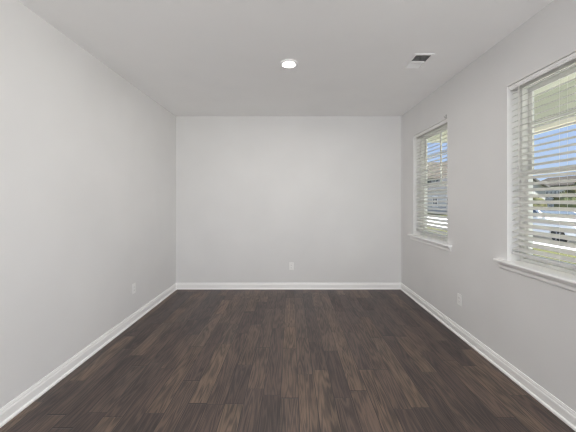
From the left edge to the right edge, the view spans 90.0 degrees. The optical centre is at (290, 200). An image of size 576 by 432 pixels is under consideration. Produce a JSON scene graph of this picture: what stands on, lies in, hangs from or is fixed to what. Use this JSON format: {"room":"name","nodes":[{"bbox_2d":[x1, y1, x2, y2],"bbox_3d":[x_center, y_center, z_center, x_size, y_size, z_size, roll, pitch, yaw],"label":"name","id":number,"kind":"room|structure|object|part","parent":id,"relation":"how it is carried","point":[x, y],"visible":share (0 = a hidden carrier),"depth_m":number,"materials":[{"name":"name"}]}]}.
{"room":"empty room","nodes":[
{"label":"empty room","id":0,"kind":"room"},
{"bbox_2d":[0,0,175,408],"bbox_3d":[-1.874,0.034,0.440,0.120,2.737,8.480,0,0,0],"label":"wall","id":1,"kind":"structure","parent":0,"point":[88,157],"depth_m":2.35,"materials":[{"name":"paint"}]},
{"bbox_2d":[0,283,176,427],"bbox_3d":[-1.801,1.352,0.480,0.026,0.100,8.160,0,0,0],"label":"baseboard","id":2,"kind":"structure","parent":1,"relation":"attached to","point":[14,407],"depth_m":2.35,"materials":[{"name":"paint"}]},
{"bbox_2d":[132,283,135,293],"bbox_3d":[-1.810,1.017,3.328,0.009,0.117,0.072,0,0,0],"label":"wall outlet","id":3,"kind":"object","parent":1,"relation":"attached to","point":[134,284],"visible":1,"depth_m":3.33,"materials":[{"name":"plastic"}]},
{"bbox_2d":[19,0,552,115],"bbox_3d":[0.011,-1.405,0.440,3.889,0.140,8.480,0,0,0],"label":"ceiling","id":4,"kind":"structure","parent":0,"point":[191,57],"depth_m":2.46,"materials":[{"name":"paint"}]},
{"bbox_2d":[280,59,297,68],"bbox_3d":[-0.015,-1.328,2.807,0.176,0.014,0.176,0,0,0],"label":"recessed light","id":5,"kind":"object","parent":4,"relation":"in","point":[287,63],"visible":1,"depth_m":2.79,"materials":[{"name":"plastic"}]},
{"bbox_2d":[402,54,434,68],"bbox_3d":[1.221,-1.399,2.765,0.184,0.142,0.298,0,0,0],"label":"ceiling vent","id":6,"kind":"object","parent":4,"relation":"in","point":[417,61],"visible":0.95,"depth_m":2.81,"materials":[{"name":"metal"}]},
{"bbox_2d":[0,290,574,431],"bbox_3d":[0.011,1.452,0.440,3.889,0.100,8.480,0,0,0],"label":"floor","id":7,"kind":"structure","parent":0,"point":[198,360],"depth_m":2.32,"materials":[{"name":"brown wood"}]},
{"bbox_2d":[176,116,400,282],"bbox_3d":[-0.029,0.034,4.620,3.569,2.737,0.120,0,0,0],"label":"wall","id":8,"kind":"structure","parent":0,"point":[256,196],"depth_m":4.56,"materials":[{"name":"paint"}]},
{"bbox_2d":[176,283,400,289],"bbox_3d":[-0.029,1.352,4.547,3.557,0.100,0.026,0,0,0],"label":"baseboard","id":9,"kind":"structure","parent":8,"relation":"attached to","point":[180,286],"depth_m":4.54,"materials":[{"name":"paint"}]},
{"bbox_2d":[289,263,293,269],"bbox_3d":[0.014,1.040,4.556,0.072,0.117,0.009,0,0,0],"label":"wall outlet","id":10,"kind":"object","parent":8,"relation":"attached to","point":[291,265],"visible":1,"depth_m":4.55,"materials":[{"name":"plastic"}]},
{"bbox_2d":[401,0,575,411],"bbox_3d":[1.855,0.034,0.440,0.200,2.737,8.480,0,0,0],"label":"wall","id":11,"kind":"structure","parent":0,"point":[530,323],"depth_m":2.52,"materials":[{"name":"paint"}]},
{"bbox_2d":[407,126,451,251],"bbox_3d":[1.827,-0.179,3.667,0.236,1.487,1.081,0,0,0],"label":"window","id":12,"kind":"structure","parent":11,"relation":"in","point":[429,239],"depth_m":3.85,"materials":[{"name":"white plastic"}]},
{"bbox_3d":[1.784,0.498,3.667,0.149,0.022,1.081,0,0,0],"label":"sill","id":13,"kind":"part","parent":12,"relation":"part of","materials":[{"name":"paint"}]},
{"bbox_2d":[414,119,446,237],"bbox_3d":[1.803,-0.245,3.667,0.074,1.351,0.883,0,0,0],"label":"window blind","id":14,"kind":"object","parent":12,"relation":"attached to","point":[442,124],"visible":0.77,"depth_m":3.65,"materials":[{"name":"paint"}]},
{"bbox_3d":[1.812,0.420,3.667,0.050,0.020,0.875,0,0,0],"label":"rail","id":15,"kind":"part","parent":14,"relation":"part of","materials":[{"name":"white plastic"}]},
{"bbox_3d":[1.901,-0.218,3.667,0.087,1.410,0.891,0,0,0],"label":"frame","id":16,"kind":"part","parent":12,"relation":"part of","materials":[{"name":"white plastic"}]},
{"bbox_3d":[1.886,0.113,3.667,0.020,0.696,0.839,0,0,0],"label":"sash","id":17,"kind":"part","parent":12,"relation":"part of","materials":[{"name":"white plastic"}]},
{"bbox_3d":[1.917,-0.549,3.667,0.020,0.696,0.839,0,0,0],"label":"sash","id":18,"kind":"part","parent":12,"relation":"part of","materials":[{"name":"white plastic"}]},
{"bbox_2d":[457,293,461,305],"bbox_3d":[1.751,1.027,2.985,0.009,0.117,0.072,0,0,0],"label":"wall outlet","id":19,"kind":"object","parent":11,"relation":"attached to","point":[459,296],"visible":1,"depth_m":2.98,"materials":[{"name":"plastic"}]},
{"bbox_2d":[400,283,575,431],"bbox_3d":[1.742,1.352,0.480,0.026,0.100,8.160,0,0,0],"label":"baseboard","id":20,"kind":"structure","parent":11,"relation":"attached to","point":[558,408],"depth_m":2.32,"materials":[{"name":"paint"}]},
{"bbox_2d":[493,63,575,291],"bbox_3d":[1.827,-0.179,1.890,0.236,1.487,1.080,0,0,0],"label":"window","id":21,"kind":"structure","parent":11,"relation":"in","point":[553,275],"depth_m":2.20,"materials":[{"name":"white plastic"}]},
{"bbox_3d":[1.784,0.498,1.890,0.149,0.022,1.080,0,0,0],"label":"sill","id":22,"kind":"part","parent":21,"relation":"part of","materials":[{"name":"paint"}]},
{"bbox_2d":[509,52,575,268],"bbox_3d":[1.803,-0.245,1.890,0.074,1.351,0.882,0,0,0],"label":"window blind","id":23,"kind":"object","parent":21,"relation":"attached to","point":[569,60],"visible":1,"depth_m":2.02,"materials":[{"name":"paint"}]},
{"bbox_3d":[1.776,-0.567,2.231,0.003,0.648,0.002,0,0,0],"label":"pull cord","id":24,"kind":"part","parent":23,"relation":"part of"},
{"bbox_3d":[1.812,-0.234,2.254,0.054,1.309,0.003,0,0,0],"label":"ladder cord","id":25,"kind":"part","parent":23,"relation":"part of","materials":[{"name":"white fabric"}]},
{"bbox_3d":[1.812,0.420,1.890,0.050,0.020,0.874,0,0,0],"label":"rail","id":26,"kind":"part","parent":23,"relation":"part of","materials":[{"name":"white plastic"}]},
{"bbox_3d":[1.812,-0.234,1.913,0.054,1.309,0.003,0,0,0],"label":"ladder cord","id":27,"kind":"part","parent":23,"relation":"part of","materials":[{"name":"white fabric"}]},
{"bbox_3d":[1.901,-0.218,1.890,0.087,1.410,0.890,0,0,0],"label":"frame","id":28,"kind":"part","parent":21,"relation":"part of","materials":[{"name":"white plastic"}]},
{"bbox_3d":[1.886,0.113,1.890,0.020,0.696,0.838,0,0,0],"label":"sash","id":29,"kind":"part","parent":21,"relation":"part of","materials":[{"name":"white plastic"}]},
{"bbox_3d":[1.917,-0.549,1.890,0.020,0.696,0.838,0,0,0],"label":"sash","id":30,"kind":"part","parent":21,"relation":"part of","materials":[{"name":"white plastic"}]},
{"label":"outside","id":31,"kind":"structure","parent":0,"visible":0},
{"bbox_2d":[427,227,575,263],"bbox_3d":[5.677,1.902,30.000,7.445,0.300,120.000,0,0,0],"label":"lawn","id":32,"kind":"structure","parent":31,"point":[427,227],"depth_m":9.52,"materials":[{"name":"green plant"}]},
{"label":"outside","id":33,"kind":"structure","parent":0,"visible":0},
{"bbox_3d":[68.300,1.902,40.000,103.400,0.300,160.000,0,0,0],"label":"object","id":34,"kind":"structure","parent":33,"visible":0},
{"bbox_2d":[427,162,446,186],"bbox_3d":[26.250,-2.713,54.000,12.400,8.930,12.900,0,0,0],"label":"house","id":35,"kind":"structure","parent":34,"relation":"on","point":[431,163],"depth_m":49.98,"materials":[{"name":"grey"}]},
{"bbox_2d":[427,176,549,211],"bbox_3d":[24.400,-1.313,37.500,10.500,6.130,9.900,0,0,0],"label":"house","id":36,"kind":"structure","parent":34,"relation":"on","point":[535,179],"depth_m":37.57,"materials":[{"name":"white"}]},
{"bbox_2d":[533,197,549,206],"bbox_3d":[24.305,0.673,28.777,2.591,2.454,2.790,0,0,0],"label":"shrub","id":37,"kind":"object","parent":34,"relation":"on","point":[535,198],"visible":0.18,"depth_m":27.85,"materials":[{"name":"green plant"}]},
{"bbox_2d":[542,175,575,206],"bbox_3d":[61.250,-1.813,59.000,10.400,7.130,18.900,0,0,0],"label":"townhouse","id":38,"kind":"structure","parent":34,"relation":"on","point":[564,177],"depth_m":62.23,"materials":[{"name":"white"}]},
{"bbox_2d":[552,185,575,199],"bbox_3d":[41.607,-0.309,42.019,5.614,4.138,5.005,0,0,0],"label":"tree","id":39,"kind":"object","parent":34,"relation":"on","point":[569,191],"visible":0.12,"depth_m":42.00,"materials":[{"name":"green plant"}]},
{"bbox_2d":[554,197,575,207],"bbox_3d":[25.322,0.728,25.730,2.791,2.267,2.569,0,0,-15],"label":"shrub","id":40,"kind":"object","parent":34,"relation":"on","point":[563,198],"visible":0.22,"depth_m":25.86,"materials":[{"name":"green plant"}]},
{"bbox_3d":[3.277,1.652,1.500,2.645,0.200,9.400,0,0,0],"label":"floor","id":41,"kind":"structure","parent":0,"visible":0},
{"bbox_2d":[427,73,575,142],"bbox_3d":[3.237,-0.154,1.525,2.565,3.412,9.050,0,0,0],"label":"porch roof","id":42,"kind":"structure","parent":41,"relation":"on","point":[572,76],"depth_m":4.66,"materials":[{"name":"paint"}]},
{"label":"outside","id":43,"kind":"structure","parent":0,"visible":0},
{"bbox_2d":[427,217,575,250],"bbox_3d":[13.000,1.912,30.000,7.200,0.280,120.000,0,0,0],"label":"street","id":44,"kind":"structure","parent":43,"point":[569,241],"depth_m":13.43,"materials":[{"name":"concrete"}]},
{"bbox_2d":[533,210,575,241],"bbox_3d":[11.900,1.047,13.295,2.100,1.450,4.610,0,0,0],"label":"car","id":45,"kind":"object","parent":44,"relation":"on","point":[534,211],"visible":0.16,"depth_m":12.40,"materials":[{"name":"white paint"}]}
]}

